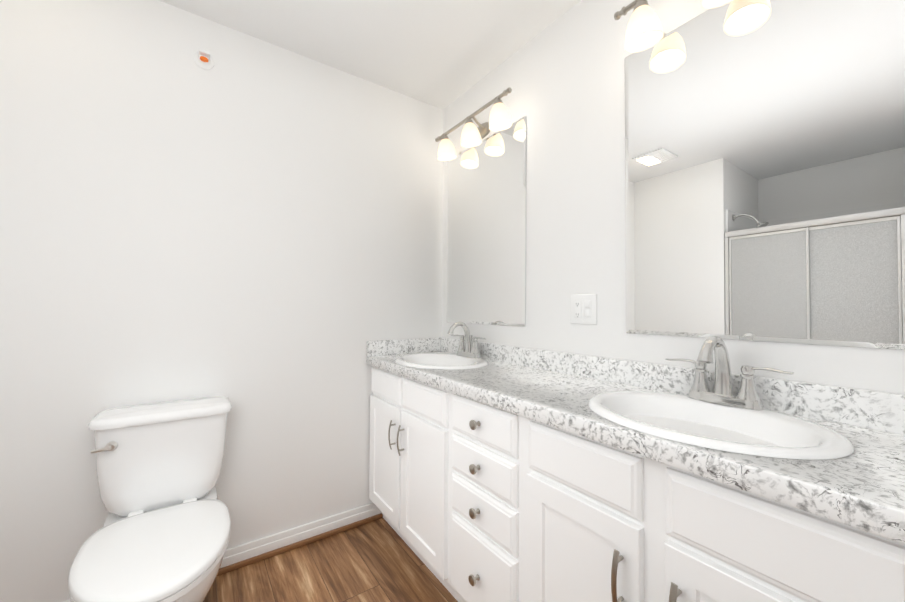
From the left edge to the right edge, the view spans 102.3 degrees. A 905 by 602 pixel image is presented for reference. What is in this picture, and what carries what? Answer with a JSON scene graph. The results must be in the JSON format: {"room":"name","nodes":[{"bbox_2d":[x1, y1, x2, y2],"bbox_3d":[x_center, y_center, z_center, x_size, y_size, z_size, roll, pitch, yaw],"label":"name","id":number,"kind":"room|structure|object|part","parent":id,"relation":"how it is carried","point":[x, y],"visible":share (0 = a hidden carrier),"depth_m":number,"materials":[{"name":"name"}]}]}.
{"room":"bathroom","nodes":[
{"label":"bathroom","id":0,"kind":"room"},
{"bbox_2d":[0,0,442,601],"bbox_3d":[-1.359,-0.031,1.383,3.300,2.362,0.100,1,-1,-35],"label":"wall","id":1,"kind":"structure","parent":0,"point":[250,226],"depth_m":1.53,"materials":[{"name":"paint"}]},
{"bbox_2d":[194,47,213,69],"bbox_3d":[-1.045,-1.022,1.534,0.072,0.072,0.039,1,-1,-35],"label":"sprinkler","id":2,"kind":"object","parent":1,"relation":"attached to","point":[203,58],"visible":1,"depth_m":1.53,"materials":[{"name":"white plastic"}]},
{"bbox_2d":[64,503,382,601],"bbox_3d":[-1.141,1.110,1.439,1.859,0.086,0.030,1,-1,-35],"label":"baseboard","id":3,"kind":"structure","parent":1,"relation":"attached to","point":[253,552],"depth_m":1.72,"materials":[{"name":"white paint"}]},
{"bbox_2d":[366,338,441,357],"bbox_3d":[-0.266,0.258,2.074,0.463,0.082,0.020,1,-1,-35],"label":"backsplash","id":4,"kind":"structure","parent":1,"relation":"attached to","point":[399,346],"depth_m":2.05,"materials":[{"name":"white stone"}]},
{"bbox_2d":[442,338,904,433],"bbox_3d":[0.462,0.251,1.461,0.019,0.082,1.860,1,-1,-35],"label":"backsplash","id":5,"kind":"structure","parent":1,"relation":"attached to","point":[884,408],"depth_m":0.94,"materials":[{"name":"white stone"}]},
{"bbox_2d":[203,518,457,601],"bbox_3d":[-0.472,1.160,0.092,3.300,0.060,3.200,1,-1,-35],"label":"floor","id":6,"kind":"structure","parent":0,"point":[378,560],"depth_m":1.54,"materials":[{"name":"wood"}]},
{"bbox_2d":[68,396,231,601],"bbox_3d":[-0.938,0.770,1.170,0.410,0.758,0.706,1,-1,-35],"label":"toilet","id":7,"kind":"object","parent":6,"relation":"on","point":[162,534],"visible":1,"depth_m":1.21,"materials":[{"name":"white ceramic"}]},
{"bbox_3d":[-1.138,0.480,1.181,0.049,0.016,0.017,1,-1,-35],"label":"lever arm","id":8,"kind":"part","parent":7,"relation":"part of"},
{"bbox_3d":[-1.125,0.480,1.201,0.030,0.030,0.021,1,-1,-35],"label":"lever","id":9,"kind":"part","parent":7,"relation":"part of","materials":[{"name":"silver metal"}]},
{"bbox_3d":[-0.873,0.751,1.079,0.372,0.020,0.480,1,-1,-35],"label":"seat","id":10,"kind":"part","parent":7,"relation":"part of","materials":[{"name":"white ceramic"}]},
{"bbox_3d":[-0.873,0.726,1.079,0.374,0.028,0.482,1,-1,-35],"label":"lid","id":11,"kind":"part","parent":7,"relation":"part of","materials":[{"name":"white plastic"}]},
{"bbox_3d":[-1.069,0.411,1.366,0.410,0.035,0.224,1,-1,-35],"label":"tank lid","id":12,"kind":"part","parent":7,"relation":"part of","materials":[{"name":"white ceramic"}]},
{"bbox_3d":[-1.072,0.589,1.365,0.384,0.321,0.196,1,-1,-35],"label":"tank","id":13,"kind":"part","parent":7,"relation":"part of","materials":[{"name":"white ceramic"}]},
{"bbox_3d":[-0.896,0.956,1.105,0.356,0.384,0.542,1,-1,-35],"label":"bowl","id":14,"kind":"part","parent":7,"relation":"part of","materials":[{"name":"white ceramic"}]},
{"bbox_2d":[366,362,904,601],"bbox_3d":[0.260,0.744,1.318,0.496,0.830,1.848,1,-1,-35],"label":"bathroom vanity","id":15,"kind":"object","parent":6,"relation":"on","point":[501,473],"depth_m":0.89,"materials":[{"name":"white paint"}]},
{"bbox_3d":[-0.336,0.773,1.808,0.019,0.547,0.340,1,-1,-35],"label":"door","id":16,"kind":"part","parent":15,"relation":"part of","materials":[{"name":"white paint"}]},
{"bbox_3d":[-0.288,0.618,1.683,0.017,0.134,0.012,1,-1,-35],"label":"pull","id":17,"kind":"part","parent":15,"relation":"part of","materials":[{"name":"silver metal"}]},
{"bbox_3d":[-0.238,0.617,1.613,0.017,0.134,0.012,1,-1,-35],"label":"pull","id":18,"kind":"part","parent":15,"relation":"part of","materials":[{"name":"silver metal"}]},
{"bbox_3d":[-0.125,0.768,1.510,0.019,0.547,0.350,1,-1,-35],"label":"door","id":19,"kind":"part","parent":15,"relation":"part of","materials":[{"name":"white paint"}]},
{"bbox_3d":[0.071,0.903,1.183,0.032,0.032,0.032,1,-1,-35],"label":"knob","id":20,"kind":"part","parent":15,"relation":"part of","materials":[{"name":"silver metal"}]},
{"bbox_3d":[0.073,0.690,1.188,0.032,0.032,0.032,1,-1,-35],"label":"knob","id":21,"kind":"part","parent":15,"relation":"part of","materials":[{"name":"silver metal"}]},
{"bbox_3d":[0.073,0.547,1.191,0.032,0.032,0.032,1,-1,-35],"label":"knob","id":22,"kind":"part","parent":15,"relation":"part of","materials":[{"name":"silver metal"}]},
{"bbox_3d":[0.074,0.404,1.194,0.032,0.032,0.032,1,-1,-35],"label":"knob","id":23,"kind":"part","parent":15,"relation":"part of","materials":[{"name":"silver metal"}]},
{"bbox_3d":[0.092,0.903,1.198,0.019,0.267,0.327,1,-1,-35],"label":"drawer","id":24,"kind":"part","parent":15,"relation":"part of","materials":[{"name":"white paint"}]},
{"bbox_3d":[0.093,0.691,1.203,0.019,0.127,0.327,1,-1,-35],"label":"drawer","id":25,"kind":"part","parent":15,"relation":"part of","materials":[{"name":"white paint"}]},
{"bbox_3d":[0.094,0.547,1.206,0.019,0.127,0.327,1,-1,-35],"label":"drawer","id":26,"kind":"part","parent":15,"relation":"part of","materials":[{"name":"white paint"}]},
{"bbox_3d":[0.095,0.405,1.208,0.019,0.127,0.327,1,-1,-35],"label":"drawer","id":27,"kind":"part","parent":15,"relation":"part of","materials":[{"name":"white paint"}]},
{"bbox_3d":[0.307,0.759,0.898,0.019,0.547,0.319,1,-1,-35],"label":"door","id":28,"kind":"part","parent":15,"relation":"part of","materials":[{"name":"white paint"}]},
{"bbox_3d":[0.349,0.604,0.781,0.017,0.134,0.012,1,-1,-35],"label":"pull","id":29,"kind":"part","parent":15,"relation":"part of","materials":[{"name":"silver metal"}]},
{"bbox_3d":[0.359,0.648,0.788,0.028,0.008,0.008,1,-1,-35],"label":"pull post","id":30,"kind":"part","parent":15,"relation":"part of","materials":[{"name":"silver metal"}]},
{"bbox_2d":[366,354,904,533],"bbox_3d":[0.272,0.309,1.326,0.482,0.042,1.860,1,-1,-35],"label":"countertop","id":31,"kind":"structure","parent":15,"relation":"on","point":[871,489],"depth_m":0.69,"materials":[{"name":"white stone"}]},
{"bbox_2d":[378,350,509,373],"bbox_3d":[-0.057,0.358,1.779,0.424,0.154,0.512,1,-1,-35],"label":"sink","id":32,"kind":"object","parent":31,"relation":"in","point":[432,361],"depth_m":1.86,"materials":[{"name":"white ceramic"}]},
{"bbox_2d":[446,322,485,357],"bbox_3d":[0.042,0.194,1.852,0.159,0.179,0.283,1,-1,-35],"label":"faucet","id":33,"kind":"object","parent":31,"relation":"on","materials":[{"name":"silver metal"}]},
{"bbox_2d":[550,382,877,485],"bbox_3d":[0.584,0.343,0.872,0.424,0.154,0.512,1,-1,-35],"label":"sink","id":34,"kind":"object","parent":31,"relation":"in","point":[804,443],"depth_m":0.85,"materials":[{"name":"white ceramic"}]},
{"bbox_2d":[665,336,793,409],"bbox_3d":[0.682,0.180,0.945,0.159,0.179,0.283,1,-1,-35],"label":"faucet","id":35,"kind":"object","parent":31,"relation":"on","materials":[{"name":"silver metal"}]},
{"bbox_3d":[0.416,0.603,0.687,0.017,0.134,0.012,1,-1,-35],"label":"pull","id":36,"kind":"part","parent":15,"relation":"part of","materials":[{"name":"silver metal"}]},
{"bbox_3d":[0.520,0.754,0.597,0.019,0.547,0.319,1,-1,-35],"label":"door","id":37,"kind":"part","parent":15,"relation":"part of","materials":[{"name":"white paint"}]},
{"bbox_2d":[159,0,580,109],"bbox_3d":[-0.457,-1.262,0.141,3.300,0.060,3.200,1,-1,-35],"label":"ceiling","id":38,"kind":"structure","parent":0,"point":[442,54],"depth_m":1.63,"materials":[{"name":"paint"}]},
{"bbox_2d":[442,0,904,394],"bbox_3d":[0.871,-0.024,0.999,0.100,2.362,3.100,1,-1,-35],"label":"wall","id":39,"kind":"structure","parent":0,"point":[562,77],"depth_m":1.43,"materials":[{"name":"paint"}]},
{"bbox_2d":[435,87,511,160],"bbox_3d":[0.110,-0.877,1.892,0.139,0.148,0.611,1,-1,-35],"label":"sconce","id":40,"kind":"object","parent":39,"relation":"attached to","point":[472,135],"visible":1,"depth_m":1.84,"materials":[{"name":"white glass"}]},
{"bbox_2d":[441,133,448,139],"bbox_3d":[-0.041,-0.922,2.056,0.042,0.042,0.043,1,-1,-35],"label":"socket","id":41,"kind":"object","parent":40,"relation":"attached to","point":[444,136],"depth_m":2.04,"materials":[{"name":"silver metal"}]},
{"bbox_3d":[-0.029,-0.857,2.063,0.110,0.112,0.110,1,-1,-35],"label":"lamp shade","id":42,"kind":"part","parent":40,"relation":"part of","materials":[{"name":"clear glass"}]},
{"bbox_2d":[465,116,472,123],"bbox_3d":[0.086,-0.925,1.876,0.042,0.042,0.043,1,-1,-35],"label":"socket","id":43,"kind":"object","parent":40,"relation":"attached to","point":[468,120],"depth_m":1.86,"materials":[{"name":"silver metal"}]},
{"bbox_3d":[0.098,-0.860,1.883,0.110,0.112,0.110,1,-1,-35],"label":"lamp shade","id":44,"kind":"part","parent":40,"relation":"part of","materials":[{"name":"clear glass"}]},
{"bbox_3d":[0.133,-0.920,1.873,0.089,0.047,0.016,1,-1,-35],"label":"arm","id":45,"kind":"part","parent":40,"relation":"part of"},
{"bbox_2d":[494,96,502,103],"bbox_3d":[0.212,-0.928,1.696,0.042,0.042,0.043,1,-1,-35],"label":"socket","id":46,"kind":"object","parent":40,"relation":"attached to","point":[497,100],"depth_m":1.68,"materials":[{"name":"silver metal"}]},
{"bbox_3d":[0.225,-0.863,1.704,0.110,0.112,0.110,1,-1,-35],"label":"lamp shade","id":47,"kind":"part","parent":40,"relation":"part of","materials":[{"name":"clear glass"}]},
{"bbox_2d":[447,116,525,326],"bbox_3d":[0.151,-0.369,1.933,0.007,0.983,0.635,1,-1,-35],"label":"mirror","id":48,"kind":"object","parent":39,"relation":"attached to","point":[486,251],"visible":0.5,"depth_m":1.88,"materials":[{"name":"silver metal"}]},
{"bbox_2d":[571,294,596,324],"bbox_3d":[0.506,0.032,1.416,0.010,0.116,0.116,1,-1,-35],"label":"electrical outlet plate","id":49,"kind":"object","parent":39,"relation":"attached to","point":[583,308],"visible":1,"depth_m":1.41,"materials":[{"name":"white plastic"}]},
{"bbox_2d":[614,0,663,52],"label":"sconce","id":50,"kind":"object","parent":39,"relation":"attached to","point":[644,30],"depth_m":1.14,"materials":[{"name":"white glass"}]},
{"bbox_2d":[633,0,648,11],"bbox_3d":[0.596,-0.937,1.153,0.042,0.042,0.043,1,-1,-35],"label":"socket","id":51,"kind":"object","parent":50,"relation":"attached to","point":[638,5],"depth_m":1.14,"materials":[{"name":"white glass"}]},
{"bbox_3d":[0.604,-0.864,1.158,0.059,0.069,0.060,1,-1,-35],"label":"bulb","id":52,"kind":"part","parent":50,"relation":"part of","materials":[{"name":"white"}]},
{"bbox_3d":[0.608,-0.871,1.161,0.110,0.112,0.110,1,-1,-35],"label":"lamp shade","id":53,"kind":"part","parent":50,"relation":"part of","materials":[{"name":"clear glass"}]},
{"bbox_2d":[701,0,732,8],"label":"sconce","id":54,"kind":"object","parent":39,"relation":"attached to","point":[708,4],"depth_m":1.03,"materials":[{"name":"white glass"}]},
{"bbox_3d":[0.735,-0.874,0.981,0.110,0.112,0.110,1,-1,-35],"label":"lamp shade","id":55,"kind":"part","parent":54,"relation":"part of","materials":[{"name":"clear glass"}]},
{"bbox_2d":[625,0,904,349],"bbox_3d":[0.792,-0.384,1.026,0.007,0.983,0.635,1,-1,-35],"label":"mirror","id":56,"kind":"object","parent":39,"relation":"attached to","point":[764,170],"visible":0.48,"depth_m":0.96,"materials":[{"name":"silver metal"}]}
]}

